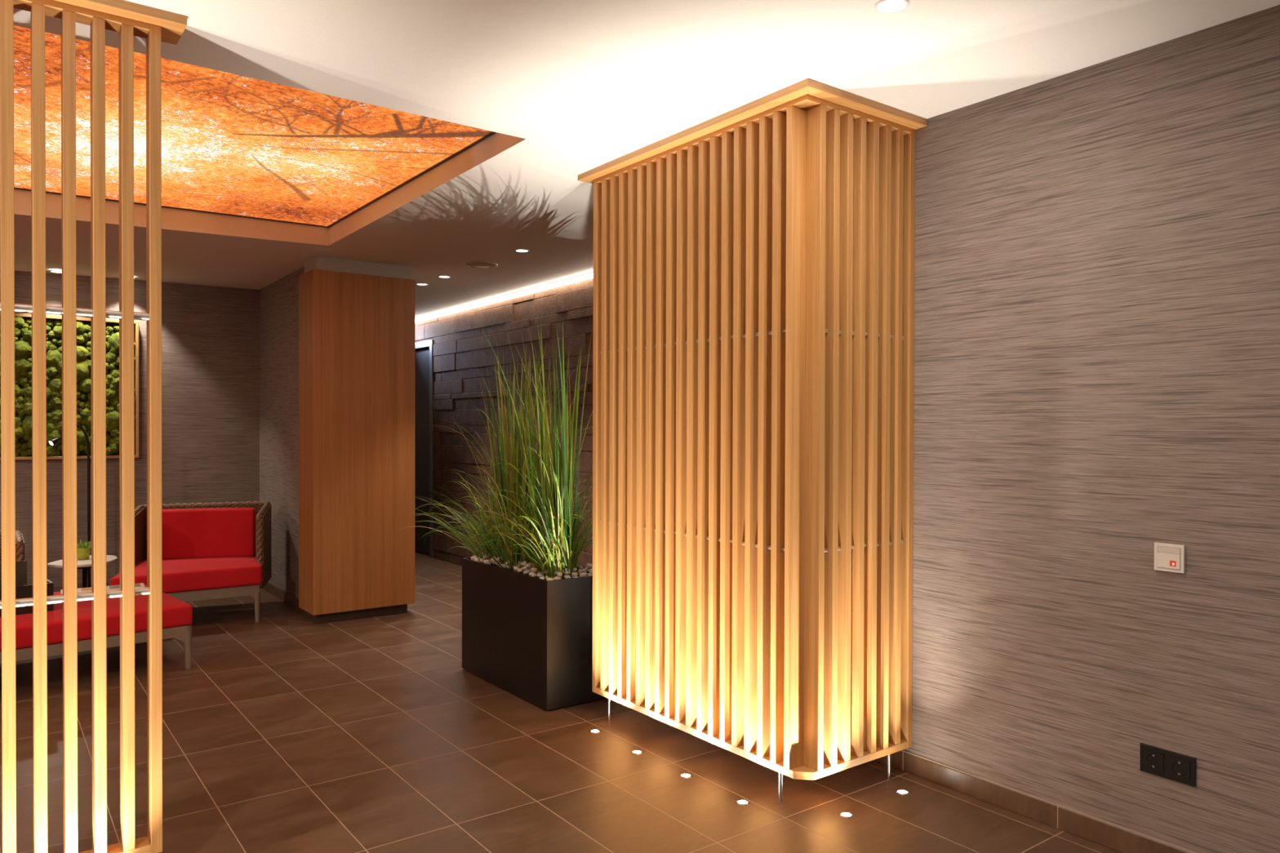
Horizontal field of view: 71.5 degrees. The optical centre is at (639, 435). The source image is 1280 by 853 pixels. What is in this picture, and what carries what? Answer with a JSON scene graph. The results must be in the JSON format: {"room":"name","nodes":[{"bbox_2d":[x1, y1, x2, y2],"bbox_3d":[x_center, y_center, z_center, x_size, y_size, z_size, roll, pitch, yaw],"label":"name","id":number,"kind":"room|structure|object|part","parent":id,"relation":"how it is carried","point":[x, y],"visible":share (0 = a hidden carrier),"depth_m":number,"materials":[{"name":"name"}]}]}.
{"room":"lobby","nodes":[
{"label":"lobby","id":0,"kind":"room"},
{"bbox_2d":[0,270,259,591],"bbox_3d":[-5.878,0.016,5.251,6.819,2.436,0.200,0,1,-37],"label":"wall","id":1,"kind":"structure","parent":0,"point":[211,334],"depth_m":6.89,"materials":[{"name":"paper"}]},
{"bbox_2d":[14,313,31,459],"bbox_3d":[-4.326,-0.339,6.238,0.096,1.013,0.097,0,1,-37],"label":"picture","id":2,"kind":"object","parent":1,"relation":"attached to","point":[23,386],"depth_m":6.22,"materials":[{"name":"green plant"}]},
{"bbox_2d":[259,266,304,598],"bbox_3d":[-3.592,-0.005,8.371,0.571,2.436,5.275,0,1,-37],"label":"wall","id":3,"kind":"structure","parent":0,"point":[279,300],"depth_m":6.71,"materials":[{"name":"paper"}]},
{"bbox_2d":[262,582,304,612],"bbox_3d":[-2.670,1.195,6.647,0.009,0.072,1.386,0,1,-37],"label":"baseboard","id":4,"kind":"structure","parent":3,"relation":"attached to","point":[287,597],"depth_m":6.63,"materials":[{"name":"brown wood"}]},
{"bbox_2d":[298,255,415,623],"bbox_3d":[-1.939,0.019,6.111,0.694,2.436,0.325,0,1,-37],"label":"pillar","id":5,"kind":"structure","parent":0,"point":[357,318],"depth_m":5.96,"materials":[{"name":"brown wood"}]},
{"bbox_2d":[415,278,593,567],"bbox_3d":[-1.385,0.003,8.238,0.405,2.436,8.120,0,1,-37],"label":"stone wall","id":6,"kind":"structure","parent":0,"point":[459,358],"depth_m":7.79,"materials":[{"name":"stone"}]},
{"bbox_2d":[414,339,434,557],"bbox_3d":[-2.307,0.132,9.208,0.129,2.155,0.965,0,1,-37],"label":"door","id":7,"kind":"structure","parent":6,"relation":"in","point":[424,374],"depth_m":9.06,"materials":[{"name":"black"}]},
{"bbox_2d":[0,551,1121,852],"bbox_3d":[-2.640,1.325,2.725,9.000,0.120,15.500,0,1,-37],"label":"floor","id":8,"kind":"structure","parent":0,"point":[286,731],"depth_m":3.33,"materials":[{"name":"brown tile"}]},
{"bbox_2d":[0,530,24,562],"bbox_3d":[-4.270,0.929,5.200,1.105,0.620,0.725,0,1,-37],"label":"lounge chair","id":9,"kind":"object","parent":8,"relation":"on","point":[20,542],"visible":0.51,"depth_m":5.44,"materials":[{"name":"brown wicker"}]},
{"bbox_2d":[48,423,90,587],"bbox_3d":[-3.864,0.576,6.130,0.349,1.312,0.236,0,1,-37],"label":"floor lamp","id":10,"kind":"object","parent":8,"relation":"on","point":[52,442],"visible":0.47,"depth_m":6.16,"materials":[{"name":"black metal"}]},
{"bbox_2d":[47,555,117,587],"bbox_3d":[-3.617,1.026,5.820,0.347,0.422,0.462,0,0,-1],"label":"side table","id":11,"kind":"object","parent":8,"relation":"on","point":[85,564],"visible":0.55,"depth_m":5.79,"materials":[{"name":"laminate"}]},
{"bbox_2d":[76,538,91,559],"bbox_3d":[-3.662,0.751,5.838,0.122,0.128,0.124,0,1,-37],"label":"potted succulent","id":12,"kind":"object","parent":11,"relation":"on","point":[83,550],"visible":0.94,"depth_m":5.82,"materials":[{"name":"ceramic"}]},
{"bbox_2d":[76,547,90,559],"bbox_3d":[-3.659,0.777,5.848,0.084,0.076,0.084,0,1,-37],"label":"pot","id":13,"kind":"object","parent":12,"relation":"attached to","point":[82,553],"depth_m":5.82,"materials":[{"name":"ceramic"}]},
{"bbox_3d":[-3.709,1.032,5.942,0.032,0.409,0.097,0,1,-37],"label":"leg","id":14,"kind":"part","parent":11,"relation":"part of","materials":[{"name":"metal"}]},
{"bbox_2d":[0,0,186,852],"bbox_3d":[-1.767,0.054,2.208,1.140,2.436,0.160,0,1,-37],"label":"divider","id":15,"kind":"object","parent":8,"relation":"on","point":[130,20],"visible":1,"depth_m":2.39,"materials":[{"name":"wood"}]},
{"bbox_3d":[-1.774,0.438,2.203,1.021,0.022,0.022,0,1,-37],"label":"rod","id":16,"kind":"part","parent":15,"relation":"part of","materials":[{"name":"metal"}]},
{"bbox_3d":[-1.772,-0.330,2.197,1.021,0.022,0.022,0,1,-37],"label":"rod","id":17,"kind":"part","parent":15,"relation":"part of","materials":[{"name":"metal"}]},
{"bbox_3d":[-1.771,-1.129,2.197,0.981,0.018,0.069,0,1,-37],"label":"rail","id":18,"kind":"part","parent":15,"relation":"part of","materials":[{"name":"brown wood"}]},
{"bbox_3d":[-1.778,1.158,2.217,0.981,0.027,0.069,0,1,-37],"label":"rail","id":19,"kind":"part","parent":15,"relation":"part of","materials":[{"name":"brown wood"}]},
{"bbox_2d":[0,582,192,669],"bbox_3d":[-3.163,1.073,4.665,1.251,0.349,0.939,0,1,-44],"label":"bench","id":20,"kind":"object","parent":8,"relation":"on","point":[177,615],"visible":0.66,"depth_m":4.52,"materials":[{"name":"red fabric"}]},
{"bbox_2d":[0,560,53,617],"bbox_3d":[-3.195,0.776,4.513,0.340,0.247,0.190,0,1,-44],"label":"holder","id":21,"kind":"object","parent":20,"relation":"on","point":[23,590],"visible":0.49,"depth_m":4.55,"materials":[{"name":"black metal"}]},
{"bbox_3d":[-3.288,0.770,4.548,0.255,0.235,0.012,0,1,-44],"label":"panel","id":22,"kind":"part","parent":21,"relation":"part of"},
{"bbox_3d":[-3.134,0.829,4.449,0.340,0.143,0.012,0,1,-44],"label":"panel","id":23,"kind":"part","parent":21,"relation":"part of","materials":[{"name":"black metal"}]},
{"bbox_3d":[-3.163,1.069,4.665,1.240,0.109,0.923,0,1,-44],"label":"frame","id":24,"kind":"part","parent":20,"relation":"part of","materials":[{"name":"wood"}]},
{"bbox_2d":[60,582,145,595],"bbox_3d":[-3.094,0.888,5.130,0.412,0.011,0.157,0,1,-33],"label":"magazine","id":25,"kind":"object","parent":20,"relation":"on","point":[136,585],"visible":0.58,"depth_m":5.11,"materials":[{"name":"paper"}]},
{"bbox_2d":[80,586,91,591],"bbox_3d":[-3.151,0.883,5.119,0.108,0.001,0.103,0,1,-33],"label":"photo","id":26,"kind":"object","parent":25,"relation":"on","point":[82,588],"depth_m":5.11},
{"bbox_2d":[108,583,141,589],"bbox_3d":[-3.009,0.883,5.197,0.157,0.001,0.118,0,1,-33],"label":"photo","id":27,"kind":"object","parent":25,"relation":"on","point":[136,585],"depth_m":5.19},
{"bbox_3d":[-2.420,1.148,4.756,0.042,0.201,0.042,0,1,-37],"label":"leg","id":28,"kind":"part","parent":20,"relation":"part of","materials":[{"name":"wood"}]},
{"bbox_2d":[110,501,271,622],"bbox_3d":[-2.973,0.863,5.994,0.890,0.750,0.942,0,1,-21],"label":"lounge chair","id":29,"kind":"object","parent":8,"relation":"on","point":[213,550],"visible":0.69,"depth_m":6.14,"materials":[{"name":"red fabric"}]},
{"bbox_2d":[110,556,262,593],"bbox_3d":[-2.948,0.921,5.899,0.835,0.141,0.771,0,1,-19],"label":"seat cushion","id":30,"kind":"object","parent":29,"relation":"on","point":[180,575],"depth_m":5.77,"materials":[{"name":"red fabric"}]},
{"bbox_2d":[161,507,255,559],"bbox_3d":[-3.062,0.688,6.238,0.675,0.347,0.100,0,1,-17],"label":"cushion","id":31,"kind":"object","parent":29,"relation":"on","point":[188,533],"depth_m":6.20,"materials":[{"name":"red fabric"}]},
{"bbox_3d":[-2.957,1.050,5.920,0.811,0.118,0.800,0,1,-18],"label":"frame","id":32,"kind":"part","parent":29,"relation":"part of","materials":[{"name":"wood"}]},
{"bbox_3d":[-2.541,1.138,5.903,0.042,0.202,0.047,0,1,-37],"label":"leg","id":33,"kind":"part","parent":29,"relation":"part of","materials":[{"name":"wood"}]},
{"bbox_2d":[462,556,605,710],"bbox_3d":[-0.540,0.957,4.505,0.364,0.596,0.888,0,1,-37],"label":"planter","id":34,"kind":"object","parent":8,"relation":"on","point":[531,637],"visible":0.74,"depth_m":4.18,"materials":[{"name":"black metal"}]},
{"bbox_2d":[394,471,587,565],"bbox_3d":[-0.809,0.407,4.734,0.963,0.602,1.023,1,1,44],"label":"grass","id":35,"kind":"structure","parent":34,"relation":"on","point":[482,550],"depth_m":4.65,"materials":[{"name":"green plant"}]},
{"bbox_2d":[490,556,496,565],"bbox_3d":[-0.739,0.643,4.547,0.054,0.047,0.054,0,1,-30],"label":"pebble","id":36,"kind":"object","parent":34,"relation":"on","point":[491,559],"visible":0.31,"depth_m":4.53,"materials":[{"name":"grey stone"}]},
{"bbox_2d":[415,464,592,573],"bbox_3d":[-0.610,0.415,4.458,0.929,0.591,1.093,0,1,-37],"label":"grass","id":37,"kind":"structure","parent":34,"relation":"on","point":[513,558],"depth_m":4.39,"materials":[{"name":"green plant"}]},
{"bbox_2d":[426,341,592,557],"bbox_3d":[-0.672,0.095,4.597,1.093,1.226,1.091,0,1,28],"label":"grass","id":38,"kind":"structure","parent":34,"relation":"in","point":[506,454],"depth_m":4.56,"materials":[{"name":"green plant"}]},
{"bbox_2d":[513,565,519,571],"bbox_3d":[-0.601,0.651,4.344,0.032,0.027,0.037,0,1,-7],"label":"pebble","id":39,"kind":"object","parent":34,"relation":"on","point":[515,568],"visible":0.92,"depth_m":4.33,"materials":[{"name":"grey stone"}]},
{"bbox_2d":[460,463,592,580],"bbox_3d":[-0.493,0.411,4.290,0.643,0.602,0.996,0,1,19],"label":"grass","id":40,"kind":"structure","parent":34,"relation":"in","point":[557,561],"depth_m":4.15,"materials":[{"name":"green plant"}]},
{"bbox_2d":[523,569,529,573],"bbox_3d":[-0.542,0.656,4.269,0.034,0.023,0.033,0,1,23],"label":"pebble","id":41,"kind":"object","parent":34,"relation":"on","point":[526,571],"visible":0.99,"depth_m":4.26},
{"bbox_2d":[462,474,592,559],"bbox_3d":[-0.435,0.429,4.567,0.932,0.562,0.980,0,1,-27],"label":"grass","id":42,"kind":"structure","parent":34,"relation":"in","point":[584,518],"depth_m":4.51,"materials":[{"name":"green plant"}]},
{"bbox_2d":[462,322,592,579],"bbox_3d":[-0.509,0.085,4.288,0.734,1.254,0.998,0,0,5],"label":"grass","id":43,"kind":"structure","parent":34,"relation":"in","point":[546,471],"depth_m":4.25,"materials":[{"name":"green plant"}]},
{"bbox_2d":[537,573,545,577],"bbox_3d":[-0.465,0.662,4.175,0.038,0.030,0.039,0,1,20],"label":"pebble","id":44,"kind":"object","parent":34,"relation":"on","point":[540,575],"visible":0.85,"depth_m":4.16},
{"bbox_2d":[552,576,561,580],"bbox_3d":[-0.384,0.667,4.122,0.036,0.027,0.042,0,1,28],"label":"pebble","id":45,"kind":"object","parent":34,"relation":"on","point":[555,578],"visible":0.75,"depth_m":4.11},
{"bbox_2d":[555,570,562,577],"bbox_3d":[-0.375,0.643,4.133,0.030,0.028,0.044,0,1,-40],"label":"pebble","id":46,"kind":"object","parent":45,"relation":"on","point":[559,574],"visible":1,"depth_m":4.12,"materials":[{"name":"beige stone"}]},
{"bbox_2d":[564,574,570,578],"bbox_3d":[-0.340,0.667,4.164,0.033,0.027,0.038,0,0,-5],"label":"pebble","id":47,"kind":"object","parent":34,"relation":"on","point":[566,576],"visible":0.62,"depth_m":4.15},
{"bbox_2d":[562,568,570,574],"bbox_3d":[-0.344,0.639,4.166,0.037,0.032,0.040,0,1,-11],"label":"pebble","id":48,"kind":"object","parent":47,"relation":"on","point":[566,572],"visible":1,"depth_m":4.15,"materials":[{"name":"grey stone"}]},
{"bbox_2d":[569,572,577,577],"bbox_3d":[-0.313,0.664,4.208,0.044,0.032,0.039,0,1,28],"label":"pebble","id":49,"kind":"object","parent":34,"relation":"on","point":[573,574],"visible":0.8,"depth_m":4.19,"materials":[{"name":"grey stone"}]},
{"bbox_2d":[576,568,582,576],"bbox_3d":[-0.291,0.662,4.288,0.028,0.033,0.039,0,1,-30],"label":"pebble","id":50,"kind":"object","parent":34,"relation":"on","point":[579,571],"visible":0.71,"depth_m":4.28,"materials":[{"name":"grey stone"}]},
{"bbox_2d":[578,573,586,577],"bbox_3d":[-0.267,0.667,4.197,0.039,0.035,0.027,0,1,-20],"label":"pebble","id":51,"kind":"object","parent":34,"relation":"on","point":[581,575],"visible":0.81,"depth_m":4.19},
{"label":"pebble","id":52,"kind":"object","parent":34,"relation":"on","visible":0},
{"bbox_2d":[530,567,537,572],"bbox_3d":[-0.501,0.638,4.213,0.030,0.022,0.021,0,1,14],"label":"pebble","id":53,"kind":"object","parent":52,"relation":"on","point":[534,570],"visible":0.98,"depth_m":4.21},
{"label":"pebble","id":54,"kind":"object","parent":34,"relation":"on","visible":0},
{"bbox_2d":[525,563,533,568],"bbox_3d":[-0.534,0.631,4.301,0.033,0.027,0.037,0,1,27],"label":"pebble","id":55,"kind":"object","parent":54,"relation":"on","point":[530,565],"visible":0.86,"depth_m":4.29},
{"label":"pebble","id":56,"kind":"object","parent":34,"relation":"on","visible":0},
{"bbox_2d":[520,560,526,566],"bbox_3d":[-0.564,0.627,4.348,0.030,0.024,0.044,0,1,-36],"label":"pebble","id":57,"kind":"object","parent":56,"relation":"on","point":[524,563],"visible":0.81,"depth_m":4.33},
{"label":"pebble","id":58,"kind":"object","parent":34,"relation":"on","visible":0},
{"bbox_2d":[585,563,592,568],"bbox_3d":[-0.245,0.636,4.328,0.047,0.026,0.031,0,1,13],"label":"pebble","id":59,"kind":"object","parent":58,"relation":"on","point":[587,565],"visible":0.82,"depth_m":4.32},
{"bbox_2d":[589,728,599,733],"bbox_3d":[-0.192,1.271,3.792,0.047,0.023,0.047,0,1,-37],"label":"spotlight","id":60,"kind":"object","parent":8,"relation":"in","point":[593,731],"visible":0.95,"depth_m":3.79,"materials":[{"name":"metal"}]},
{"bbox_2d":[631,750,643,754],"bbox_3d":[-0.011,1.274,3.549,0.047,0.023,0.047,0,1,-37],"label":"spotlight","id":61,"kind":"object","parent":8,"relation":"in","point":[633,752],"visible":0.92,"depth_m":3.55,"materials":[{"name":"metal"}]},
{"bbox_2d":[679,773,692,778],"bbox_3d":[0.171,1.276,3.310,0.047,0.023,0.047,0,1,-37],"label":"spotlight","id":62,"kind":"object","parent":8,"relation":"in","point":[686,775],"visible":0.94,"depth_m":3.31,"materials":[{"name":"metal"}]},
{"bbox_2d":[735,799,749,805],"bbox_3d":[0.355,1.279,3.075,0.047,0.023,0.047,0,1,-37],"label":"spotlight","id":63,"kind":"object","parent":8,"relation":"in","point":[741,802],"visible":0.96,"depth_m":3.07,"materials":[{"name":"metal"}]},
{"bbox_2d":[577,78,926,801],"bbox_3d":[0.384,0.047,3.659,0.636,2.436,1.393,0,1,-37],"label":"slatted screen","id":64,"kind":"object","parent":8,"relation":"on","point":[753,342],"visible":1,"depth_m":3.25,"materials":[{"name":"wood"}]},
{"bbox_3d":[-0.135,1.211,3.931,0.017,0.100,0.017,0,1,-37],"label":"leg","id":65,"kind":"part","parent":64,"relation":"part of","materials":[{"name":"metal"}]},
{"bbox_3d":[0.174,0.394,3.546,0.015,0.015,1.198,0,1,-37],"label":"rod","id":66,"kind":"part","parent":64,"relation":"part of","materials":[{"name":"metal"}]},
{"bbox_3d":[0.176,-0.367,3.540,0.015,0.015,1.198,0,1,-37],"label":"rod","id":67,"kind":"part","parent":64,"relation":"part of","materials":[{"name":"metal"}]},
{"bbox_3d":[0.210,-1.135,3.496,0.069,0.018,1.260,0,1,-37],"label":"rail","id":68,"kind":"part","parent":64,"relation":"part of","materials":[{"name":"brown wood"}]},
{"bbox_3d":[0.203,1.152,3.516,0.069,0.027,1.260,0,1,-37],"label":"rail","id":69,"kind":"part","parent":64,"relation":"part of","materials":[{"name":"beige wood"}]},
{"bbox_3d":[0.489,1.220,3.091,0.017,0.100,0.017,0,1,-37],"label":"leg","id":70,"kind":"part","parent":64,"relation":"part of","materials":[{"name":"metal"}]},
{"bbox_3d":[0.774,1.157,3.198,0.508,0.027,0.069,0,1,-37],"label":"rail","id":71,"kind":"part","parent":64,"relation":"part of","materials":[{"name":"beige wood"}]},
{"bbox_3d":[0.761,-1.131,3.163,0.557,0.018,0.069,0,1,-37],"label":"rail","id":72,"kind":"part","parent":64,"relation":"part of","materials":[{"name":"brown wood"}]},
{"bbox_3d":[0.797,0.398,3.202,0.482,0.015,0.015,0,1,-37],"label":"rod","id":73,"kind":"part","parent":64,"relation":"part of","materials":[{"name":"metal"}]},
{"bbox_3d":[0.799,-0.363,3.195,0.482,0.015,0.015,0,1,-37],"label":"rod","id":74,"kind":"part","parent":64,"relation":"part of","materials":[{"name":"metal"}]},
{"bbox_3d":[0.919,1.220,3.288,0.017,0.100,0.017,0,1,-37],"label":"leg","id":75,"kind":"part","parent":64,"relation":"part of","materials":[{"name":"metal"}]},
{"bbox_2d":[839,811,853,817],"bbox_3d":[0.691,1.281,2.979,0.047,0.023,0.047,0,1,-37],"label":"spotlight","id":76,"kind":"object","parent":8,"relation":"in","point":[844,814],"visible":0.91,"depth_m":2.98,"materials":[{"name":"metal"}]},
{"bbox_2d":[895,789,909,795],"bbox_3d":[0.935,1.280,3.166,0.047,0.023,0.047,0,1,-37],"label":"spotlight","id":77,"kind":"object","parent":8,"relation":"in","point":[903,792],"visible":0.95,"depth_m":3.16,"materials":[{"name":"glass"}]},
{"bbox_2d":[13,0,1279,318],"bbox_3d":[-2.574,-1.156,2.623,9.400,0.627,15.700,0,1,-37],"label":"ceiling","id":78,"kind":"structure","parent":0,"point":[567,89],"depth_m":2.86,"materials":[{"name":"paint"}]},
{"bbox_2d":[49,270,62,273],"bbox_3d":[-4.082,-1.144,6.232,0.094,0.004,0.094,0,1,-37],"label":"recessed light","id":79,"kind":"object","parent":78,"relation":"in","point":[51,271],"visible":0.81,"depth_m":6.21,"materials":[{"name":"white ceramic"}]},
{"bbox_2d":[13,25,496,227],"bbox_3d":[-2.995,-1.301,3.308,4.340,0.066,2.695,0,1,-37],"label":"ceiling light panel","id":80,"kind":"object","parent":78,"relation":"attached to","point":[233,144],"visible":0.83,"depth_m":3.85,"materials":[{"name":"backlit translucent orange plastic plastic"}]},
{"bbox_2d":[416,283,427,285],"bbox_3d":[-1.700,-1.177,6.941,0.094,0.004,0.094,0,1,-37],"label":"recessed light","id":81,"kind":"object","parent":78,"relation":"in","point":[420,284],"visible":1,"depth_m":6.95,"materials":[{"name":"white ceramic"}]},
{"bbox_2d":[437,275,450,278],"bbox_3d":[-1.454,-1.177,6.609,0.094,0.004,0.094,0,1,-37],"label":"recessed light","id":82,"kind":"object","parent":78,"relation":"in","point":[442,276],"visible":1,"depth_m":6.61,"materials":[{"name":"white ceramic"}]},
{"bbox_2d":[465,261,497,267],"bbox_3d":[-1.091,-1.170,6.131,0.224,0.016,0.224,0,1,-37],"label":"ceiling vent","id":83,"kind":"object","parent":78,"relation":"in","point":[474,264],"visible":1,"depth_m":6.09,"materials":[{"name":"metal"}]},
{"bbox_2d":[415,271,593,323],"bbox_3d":[-1.478,-1.164,7.976,0.036,0.094,7.810,0,1,-37],"label":"led light strip","id":84,"kind":"object","parent":78,"relation":"attached to","point":[588,275],"visible":0.29,"depth_m":7.40,"materials":[{"name":"plastic"}]},
{"bbox_2d":[514,248,528,252],"bbox_3d":[-0.752,-1.175,5.668,0.094,0.004,0.094,0,1,-37],"label":"recessed light","id":85,"kind":"object","parent":78,"relation":"in","point":[516,250],"visible":1,"depth_m":5.66,"materials":[{"name":"white glass"}]},
{"bbox_2d":[873,0,910,13],"bbox_3d":[0.678,-1.157,2.396,0.094,0.004,0.094,0,1,-37],"label":"recessed light","id":86,"kind":"object","parent":78,"relation":"in","point":[884,6],"visible":1,"depth_m":2.40,"materials":[{"name":"white glass"}]},
{"bbox_2d":[903,4,1279,852],"bbox_3d":[2.917,0.070,1.780,1.193,2.436,7.380,0,1,-37],"label":"wall","id":87,"kind":"structure","parent":0,"point":[1097,254],"depth_m":2.75,"materials":[{"name":"paper"}]},
{"bbox_2d":[874,750,1195,852],"bbox_3d":[2.432,1.254,1.432,0.009,0.072,7.380,0,1,-37],"label":"baseboard","id":88,"kind":"structure","parent":87,"relation":"attached to","point":[1122,841],"depth_m":2.95,"materials":[{"name":"brown tile"}]},
{"bbox_2d":[1139,742,1195,786],"bbox_3d":[1.550,0.969,2.617,0.011,0.082,0.153,0,1,-37],"label":"double socket","id":89,"kind":"object","parent":87,"relation":"attached to","point":[1179,767],"visible":1,"depth_m":2.61,"materials":[{"name":"black plastic"}]},
{"bbox_2d":[1154,542,1185,573],"bbox_3d":[1.552,0.359,2.609,0.013,0.081,0.081,0,1,-37],"label":"wall switch","id":90,"kind":"object","parent":87,"relation":"attached to","point":[1171,557],"visible":1,"depth_m":2.60,"materials":[{"name":"white plastic"}]}
]}

